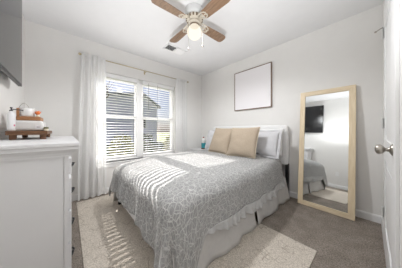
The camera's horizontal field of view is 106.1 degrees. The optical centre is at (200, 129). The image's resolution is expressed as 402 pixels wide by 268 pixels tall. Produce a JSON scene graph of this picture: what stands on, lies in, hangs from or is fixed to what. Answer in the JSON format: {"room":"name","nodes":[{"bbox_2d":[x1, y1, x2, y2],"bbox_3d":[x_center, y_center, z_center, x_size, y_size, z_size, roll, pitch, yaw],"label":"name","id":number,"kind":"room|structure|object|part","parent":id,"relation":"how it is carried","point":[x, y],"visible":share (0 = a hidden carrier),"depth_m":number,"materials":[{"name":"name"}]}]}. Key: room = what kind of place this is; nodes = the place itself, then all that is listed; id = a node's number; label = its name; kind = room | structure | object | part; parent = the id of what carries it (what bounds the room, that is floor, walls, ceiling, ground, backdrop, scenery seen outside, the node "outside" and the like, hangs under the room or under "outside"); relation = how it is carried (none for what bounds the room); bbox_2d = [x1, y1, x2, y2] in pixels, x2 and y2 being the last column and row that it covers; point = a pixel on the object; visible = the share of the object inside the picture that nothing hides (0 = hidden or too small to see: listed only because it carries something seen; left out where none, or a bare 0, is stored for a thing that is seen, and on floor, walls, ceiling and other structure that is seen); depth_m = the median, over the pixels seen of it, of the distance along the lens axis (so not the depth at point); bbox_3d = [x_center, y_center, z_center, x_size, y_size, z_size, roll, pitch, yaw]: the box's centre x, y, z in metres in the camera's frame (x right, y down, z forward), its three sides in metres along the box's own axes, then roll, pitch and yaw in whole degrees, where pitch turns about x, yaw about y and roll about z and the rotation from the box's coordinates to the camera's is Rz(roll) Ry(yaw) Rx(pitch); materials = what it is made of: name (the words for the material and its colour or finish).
{"room":"bedroom","nodes":[
{"label":"bedroom","id":0,"kind":"room"},
{"bbox_2d":[0,13,24,139],"bbox_3d":[-1.282,-0.178,0.746,0.140,2.440,3.282,0,0,-42],"label":"wall","id":1,"kind":"structure","parent":0,"point":[11,95],"depth_m":1.42,"materials":[{"name":"paint"}]},
{"bbox_2d":[0,0,21,86],"bbox_3d":[-1.343,-0.816,0.980,0.081,0.815,1.140,0,0,-42],"label":"television","id":2,"kind":"object","parent":1,"relation":"attached to","point":[10,10],"visible":1,"depth_m":1.15,"materials":[{"name":"black plastic"}]},
{"bbox_2d":[25,20,201,194],"bbox_3d":[-1.152,-0.178,2.967,3.010,2.440,0.140,0,0,-42],"label":"wall","id":3,"kind":"structure","parent":0,"point":[52,59],"depth_m":2.21,"materials":[{"name":"paint"}]},
{"bbox_2d":[72,187,109,200],"bbox_3d":[-1.101,1.000,2.909,3.010,0.085,0.014,0,0,-42],"label":"baseboard","id":4,"kind":"structure","parent":3,"relation":"attached to","point":[74,197],"depth_m":2.24,"materials":[{"name":"paint"}]},
{"bbox_2d":[78,52,188,82],"bbox_3d":[-1.060,-1.100,2.885,1.998,0.060,0.104,0,0,-42],"label":"curtain rod","id":5,"kind":"object","parent":3,"relation":"attached to","point":[79,53],"visible":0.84,"depth_m":2.75,"materials":[{"name":"gold metal"}]},
{"bbox_2d":[78,52,105,200],"bbox_3d":[-1.658,-0.058,2.317,0.358,2.160,0.079,0,0,-42],"label":"curtain","id":6,"kind":"object","parent":5,"relation":"hanging from","point":[92,103],"visible":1,"depth_m":2.31,"materials":[{"name":"white fabric"}]},
{"bbox_2d":[176,78,186,152],"bbox_3d":[-0.442,-0.058,3.398,0.317,2.160,0.069,0,0,-42],"label":"curtain","id":7,"kind":"object","parent":5,"relation":"hanging from","point":[181,85],"visible":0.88,"depth_m":3.37,"materials":[{"name":"white fabric"}]},
{"bbox_2d":[106,78,172,167],"bbox_3d":[-1.185,-0.166,2.914,1.610,1.585,0.165,0,0,-42],"label":"window","id":8,"kind":"structure","parent":3,"relation":"in","point":[139,119],"depth_m":2.92,"materials":[{"name":"white plastic"}]},
{"bbox_3d":[-1.520,-0.563,2.708,0.685,0.720,0.024,0,0,-42],"label":"sash","id":9,"kind":"part","parent":8,"relation":"part of","materials":[{"name":"white plastic"}]},
{"bbox_3d":[-1.509,0.127,2.695,0.685,0.760,0.024,0,0,-42],"label":"sash","id":10,"kind":"part","parent":8,"relation":"part of","materials":[{"name":"white plastic"}]},
{"bbox_2d":[106,73,137,161],"bbox_3d":[-1.475,-0.213,2.645,0.716,1.486,0.057,0,0,-42],"label":"window blind","id":11,"kind":"object","parent":8,"relation":"attached to","point":[108,75],"visible":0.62,"depth_m":2.69,"materials":[{"name":"white plastic"}]},
{"bbox_3d":[-1.475,0.519,2.645,0.708,0.022,0.052,0,0,-42],"label":"rail","id":12,"kind":"part","parent":11,"relation":"part of","materials":[{"name":"white plastic"}]},
{"bbox_3d":[-1.168,0.585,2.895,1.610,0.085,0.115,0,0,-42],"label":"sill","id":13,"kind":"part","parent":8,"relation":"part of","materials":[{"name":"paint"}]},
{"bbox_3d":[-0.936,-0.563,3.228,0.670,0.720,0.024,0,0,-42],"label":"sash","id":14,"kind":"part","parent":8,"relation":"part of","materials":[{"name":"white plastic"}]},
{"bbox_3d":[-0.925,0.127,3.216,0.670,0.760,0.024,0,0,-42],"label":"sash","id":15,"kind":"part","parent":8,"relation":"part of","materials":[{"name":"white plastic"}]},
{"bbox_2d":[142,81,173,156],"bbox_3d":[-0.875,-0.213,3.171,0.700,1.486,0.070,0,0,-42],"label":"window blind","id":16,"kind":"object","parent":8,"relation":"attached to","point":[146,83],"visible":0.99,"depth_m":3.17,"materials":[{"name":"white plastic"}]},
{"bbox_3d":[-0.879,0.519,3.176,0.692,0.022,0.052,0,0,-42],"label":"rail","id":17,"kind":"part","parent":16,"relation":"part of","materials":[{"name":"white plastic"}]},
{"bbox_3d":[-0.898,-0.183,3.196,0.002,1.410,0.002,0,0,-42],"label":"ladder cord","id":18,"kind":"part","parent":16,"relation":"part of","materials":[{"name":"white fabric"}]},
{"bbox_2d":[22,0,382,75],"bbox_3d":[-0.107,-1.458,1.794,3.290,0.120,3.282,0,0,-42],"label":"ceiling","id":19,"kind":"structure","parent":0,"point":[142,28],"depth_m":1.97,"materials":[{"name":"paint"}]},
{"bbox_2d":[163,43,186,54],"bbox_3d":[-0.452,-1.390,2.632,0.370,0.015,0.190,0,0,-42],"label":"ceiling vent","id":20,"kind":"object","parent":19,"relation":"in","point":[169,47],"visible":1,"depth_m":2.62,"materials":[{"name":"metal"}]},
{"bbox_3d":[-0.451,-1.389,2.633,0.321,0.014,0.150,0,0,-42],"label":"louver panel","id":21,"kind":"part","parent":20,"relation":"part of","materials":[{"name":"paint"}]},
{"bbox_2d":[151,0,229,49],"bbox_3d":[-0.077,-1.145,1.768,0.770,0.505,0.770,0,0,4],"label":"ceiling fan","id":22,"kind":"object","parent":19,"relation":"hanging from","point":[195,13],"visible":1,"depth_m":1.69,"materials":[{"name":"brown wood"}]},
{"bbox_3d":[-0.331,-1.248,1.550,0.350,0.030,0.127,0,0,-41],"label":"blade","id":23,"kind":"part","parent":22,"relation":"part of","materials":[{"name":"brown wood"}]},
{"bbox_3d":[-0.295,-1.248,2.022,0.127,0.030,0.350,0,0,-41],"label":"blade","id":24,"kind":"part","parent":22,"relation":"part of","materials":[{"name":"brown wood"}]},
{"bbox_3d":[-0.183,-1.259,1.677,0.145,0.056,0.093,0,0,-41],"label":"blade arm","id":25,"kind":"part","parent":22,"relation":"part of","materials":[{"name":"beige metal"}]},
{"bbox_3d":[-0.077,-1.138,1.768,0.168,0.164,0.168,0,0,-41],"label":"globe","id":26,"kind":"part","parent":22,"relation":"part of"},
{"bbox_3d":[0.015,-1.259,1.662,0.093,0.056,0.145,0,0,-41],"label":"blade arm","id":27,"kind":"part","parent":22,"relation":"part of","materials":[{"name":"beige metal"}]},
{"bbox_3d":[0.029,-1.259,1.859,0.145,0.056,0.093,0,0,-41],"label":"blade arm","id":28,"kind":"part","parent":22,"relation":"part of","materials":[{"name":"beige metal"}]},
{"bbox_3d":[0.177,-1.248,1.986,0.350,0.030,0.127,0,0,-41],"label":"blade","id":29,"kind":"part","parent":22,"relation":"part of","materials":[{"name":"brown wood"}]},
{"bbox_3d":[0.142,-1.248,1.514,0.127,0.030,0.350,0,0,-41],"label":"blade","id":30,"kind":"part","parent":22,"relation":"part of","materials":[{"name":"brown wood"}]},
{"bbox_2d":[71,192,385,267],"bbox_3d":[-0.107,1.102,1.794,3.290,0.120,3.282,0,0,-42],"label":"floor","id":31,"kind":"structure","parent":0,"point":[339,242],"depth_m":1.51,"materials":[{"name":"carpet"}]},
{"bbox_2d":[0,136,79,267],"bbox_3d":[-1.375,0.559,1.307,0.448,0.965,1.292,0,0,-42],"label":"dresser","id":32,"kind":"object","parent":31,"relation":"on","point":[36,189],"visible":1,"depth_m":0.89,"materials":[{"name":"white paint"}]},
{"bbox_2d":[5,131,51,139],"bbox_3d":[-1.543,0.042,1.392,0.220,0.068,0.560,0,0,-42],"label":"tray","id":33,"kind":"object","parent":32,"relation":"on","point":[12,134],"visible":0.95,"depth_m":1.19,"materials":[{"name":"brown wood"}]},
{"bbox_2d":[7,107,23,130],"bbox_3d":[-1.433,-0.084,1.169,0.084,0.182,0.042,0,0,-42],"label":"pump bottle","id":34,"kind":"object","parent":33,"relation":"on","point":[11,117],"visible":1,"depth_m":1.15,"materials":[{"name":"white plastic"}]},
{"bbox_2d":[15,116,45,130],"bbox_3d":[-1.531,-0.053,1.361,0.176,0.121,0.252,0,0,-42],"label":"storage box","id":35,"kind":"object","parent":33,"relation":"on","point":[23,123],"visible":0.88,"depth_m":1.28,"materials":[{"name":"white ceramic"}]},
{"bbox_2d":[20,108,34,116],"bbox_3d":[-1.507,-0.150,1.306,0.084,0.072,0.100,0,0,24],"label":"mug","id":36,"kind":"object","parent":35,"relation":"on","point":[30,112],"visible":0.74,"depth_m":1.29,"materials":[{"name":"white ceramic"}]},
{"bbox_2d":[16,103,28,115],"bbox_3d":[-1.511,-0.171,1.286,0.074,0.115,0.024,0,0,-42],"label":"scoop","id":37,"kind":"object","parent":36,"relation":"in","point":[17,111],"visible":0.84,"depth_m":1.26,"materials":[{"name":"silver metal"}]},
{"bbox_3d":[-1.532,-0.098,1.362,0.140,0.032,0.230,0,0,-42],"label":"lid","id":38,"kind":"part","parent":35,"relation":"part of","materials":[{"name":"brown wood"}]},
{"bbox_3d":[-1.376,0.140,1.306,0.444,0.068,1.264,0,0,-42],"label":"crown moulding","id":39,"kind":"part","parent":32,"relation":"part of","materials":[{"name":"white paint"}]},
{"bbox_3d":[-1.244,0.864,1.425,0.015,0.208,1.116,0,0,-42],"label":"drawer","id":40,"kind":"part","parent":32,"relation":"part of","materials":[{"name":"white paint"}]},
{"bbox_3d":[-1.244,0.646,1.425,0.015,0.208,1.116,0,0,-42],"label":"drawer","id":41,"kind":"part","parent":32,"relation":"part of","materials":[{"name":"white paint"}]},
{"bbox_3d":[-1.244,0.425,1.425,0.015,0.208,1.116,0,0,-42],"label":"drawer","id":42,"kind":"part","parent":32,"relation":"part of","materials":[{"name":"white paint"}]},
{"bbox_3d":[-1.244,0.242,1.425,0.015,0.104,1.116,0,0,-42],"label":"drawer","id":43,"kind":"part","parent":32,"relation":"part of","materials":[{"name":"white paint"}]},
{"bbox_2d":[76,193,316,267],"bbox_3d":[-0.391,1.036,1.722,1.510,0.009,2.470,0,0,-41],"label":"area rug","id":44,"kind":"object","parent":31,"relation":"on","point":[110,237],"visible":0.59,"depth_m":1.33,"materials":[{"name":"beige carpet"}]},
{"bbox_2d":[190,148,207,150],"bbox_3d":[-0.002,0.745,3.569,0.432,0.595,0.370,0,0,-42],"label":"nightstand","id":45,"kind":"object","parent":31,"relation":"on","point":[193,149],"visible":0.06,"depth_m":3.45,"materials":[{"name":"white paint"}]},
{"bbox_2d":[201,137,205,148],"bbox_3d":[0.061,0.303,3.559,0.120,0.287,0.120,0,0,-42],"label":"bottle","id":46,"kind":"object","parent":45,"relation":"on","point":[203,140],"visible":0.88,"depth_m":3.51,"materials":[{"name":"teal plastic"}]},
{"bbox_2d":[113,125,289,267],"bbox_3d":[0.077,0.483,2.247,2.104,1.118,1.674,0,0,-42],"label":"bed","id":47,"kind":"object","parent":31,"relation":"on","point":[218,244],"visible":0.12,"depth_m":1.53,"materials":[{"name":"white fabric"}]},
{"bbox_2d":[108,150,285,267],"bbox_3d":[-0.070,0.711,2.115,1.929,0.638,1.784,0,0,-42],"label":"comforter","id":48,"kind":"object","parent":47,"relation":"on","point":[176,200],"visible":0.95,"depth_m":1.27,"materials":[{"name":"grey fabric"}]},
{"bbox_2d":[205,130,214,149],"bbox_3d":[0.346,0.207,3.029,0.175,0.411,0.667,0,0,-42],"label":"bed pillow","id":49,"kind":"object","parent":48,"relation":"on","point":[210,132],"visible":0.27,"depth_m":3.17,"materials":[{"name":"grey fabric"}]},
{"bbox_2d":[208,128,231,154],"bbox_3d":[0.354,0.182,2.675,0.240,0.445,0.469,0,0,-37],"label":"throw pillow","id":50,"kind":"object","parent":48,"relation":"on","point":[221,137],"visible":0.89,"depth_m":2.59,"materials":[{"name":"beige fabric"}]},
{"bbox_2d":[226,127,259,158],"bbox_3d":[0.634,0.181,2.301,0.478,0.451,0.240,0,0,43],"label":"throw pillow","id":51,"kind":"object","parent":48,"relation":"on","point":[243,141],"visible":1,"depth_m":2.21,"materials":[{"name":"beige fabric"}]},
{"bbox_2d":[256,130,281,158],"bbox_3d":[0.902,0.207,2.406,0.186,0.411,0.692,0,0,-38],"label":"bed pillow","id":52,"kind":"object","parent":48,"relation":"on","point":[268,141],"visible":0.48,"depth_m":2.23,"materials":[{"name":"grey fabric"}]},
{"bbox_3d":[0.827,0.233,2.916,0.087,0.618,1.570,0,0,-42],"label":"headboard","id":53,"kind":"part","parent":47,"relation":"part of","materials":[{"name":"white fabric"}]},
{"bbox_2d":[260,129,283,155],"bbox_3d":[1.011,0.187,2.524,0.155,0.415,0.681,0,0,-43],"label":"bed pillow","id":54,"kind":"object","parent":47,"relation":"on","point":[280,154],"visible":0.06,"depth_m":2.29,"materials":[{"name":"white fabric"}]},
{"bbox_3d":[1.339,0.782,2.351,0.050,0.520,0.044,0,0,-42],"label":"headboard post","id":55,"kind":"part","parent":47,"relation":"part of","materials":[{"name":"black metal"}]},
{"bbox_2d":[297,84,355,220],"bbox_3d":[1.620,0.248,1.986,0.160,1.581,0.576,0,0,-40],"label":"leaning mirror","id":56,"kind":"object","parent":31,"relation":"on","point":[327,135],"visible":1,"depth_m":1.95,"materials":[{"name":"brown wood"}]},
{"bbox_3d":[1.453,0.248,2.183,0.026,1.583,0.060,6,-4,-40],"label":"rail","id":57,"kind":"part","parent":56,"relation":"part of","materials":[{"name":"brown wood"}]},
{"bbox_2d":[303,91,348,212],"bbox_3d":[1.621,0.248,1.986,0.004,1.473,0.464,6,-4,-40],"label":"mirror glass","id":58,"kind":"object","parent":56,"relation":"attached to","point":[326,136],"depth_m":1.96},
{"bbox_3d":[1.571,1.008,1.944,0.026,0.060,0.574,6,-4,-40],"label":"cross rail","id":59,"kind":"part","parent":56,"relation":"part of","materials":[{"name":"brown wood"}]},
{"bbox_3d":[1.669,-0.511,2.028,0.026,0.060,0.575,6,-4,-40],"label":"cross rail","id":60,"kind":"part","parent":56,"relation":"part of","materials":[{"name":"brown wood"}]},
{"bbox_3d":[1.787,0.248,1.789,0.026,1.583,0.060,6,-4,-40],"label":"rail","id":61,"kind":"part","parent":56,"relation":"part of","materials":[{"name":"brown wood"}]},
{"bbox_2d":[202,4,382,215],"bbox_3d":[1.069,-0.178,2.842,0.140,2.440,3.282,0,0,-42],"label":"wall","id":62,"kind":"structure","parent":0,"point":[345,52],"depth_m":2.05,"materials":[{"name":"paint"}]},
{"bbox_2d":[234,62,271,110],"bbox_3d":[0.950,-0.771,2.844,0.032,0.763,0.752,0,0,-42],"label":"framed canvas","id":63,"kind":"object","parent":62,"relation":"attached to","point":[253,86],"visible":1,"depth_m":2.80},
{"bbox_2d":[289,191,381,223],"bbox_3d":[1.012,1.000,2.791,0.014,0.085,3.002,0,0,-42],"label":"baseboard","id":64,"kind":"structure","parent":62,"relation":"attached to","point":[358,213],"depth_m":1.77,"materials":[{"name":"paint"}]},
{"bbox_2d":[383,0,401,267],"bbox_3d":[0.939,-0.178,0.621,3.010,2.440,0.140,0,0,-42],"label":"wall","id":65,"kind":"structure","parent":0,"point":[383,0],"depth_m":0.70,"materials":[{"name":"paint"}]},
{"bbox_2d":[381,217,383,244],"bbox_3d":[0.887,1.000,0.678,3.010,0.085,0.014,0,0,-42],"label":"baseboard","id":66,"kind":"structure","parent":65,"relation":"attached to","point":[382,219],"depth_m":1.51,"materials":[{"name":"paint"}]},
{"bbox_2d":[374,0,399,267],"bbox_3d":[1.261,-0.003,1.054,0.952,2.090,0.077,0,0,-42],"label":"door","id":67,"kind":"structure","parent":65,"relation":"in","point":[390,32],"depth_m":0.81,"materials":[{"name":"paint"}]},
{"bbox_3d":[0.993,0.106,0.823,0.062,0.062,0.065,0,0,-42],"label":"knob","id":68,"kind":"part","parent":67,"relation":"part of","materials":[{"name":"silver metal"}]},
{"bbox_3d":[1.282,-0.003,1.031,0.952,2.090,0.014,0,0,-42],"label":"casing","id":69,"kind":"part","parent":67,"relation":"part of","materials":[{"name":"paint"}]},
{"label":"outside","id":70,"kind":"structure","parent":0,"visible":0},
{"bbox_2d":[106,133,169,156],"bbox_3d":[-23.323,1.592,30.103,90.000,0.200,69.840,0,0,-42],"label":"lawn","id":71,"kind":"structure","parent":70,"point":[162,136],"depth_m":13.60,"materials":[{"name":"green plant"}]},
{"bbox_2d":[108,134,133,155],"bbox_3d":[-4.344,0.875,8.367,1.371,1.287,1.359,0,0,-42],"label":"shrub","id":72,"kind":"object","parent":71,"relation":"on","point":[118,135],"visible":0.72,"depth_m":8.18,"materials":[{"name":"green plant"}]},
{"bbox_2d":[106,92,160,144],"bbox_3d":[-11.421,-1.408,17.765,11.150,5.800,6.700,0,0,-42],"label":"house","id":73,"kind":"structure","parent":71,"relation":"on","point":[152,125],"depth_m":16.61,"materials":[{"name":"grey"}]},
{"bbox_2d":[133,133,155,152],"bbox_3d":[-3.526,0.861,9.588,1.373,1.322,1.276,0,0,-42],"label":"shrub","id":74,"kind":"object","parent":71,"relation":"on","point":[147,135],"visible":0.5,"depth_m":9.54,"materials":[{"name":"green plant"}]},
{"bbox_2d":[162,135,169,150],"bbox_3d":[-1.919,0.909,9.938,1.233,1.179,1.251,0,0,-27],"label":"shrub","id":75,"kind":"object","parent":71,"relation":"on","point":[167,138],"visible":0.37,"depth_m":9.69,"materials":[{"name":"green plant"}]}
]}

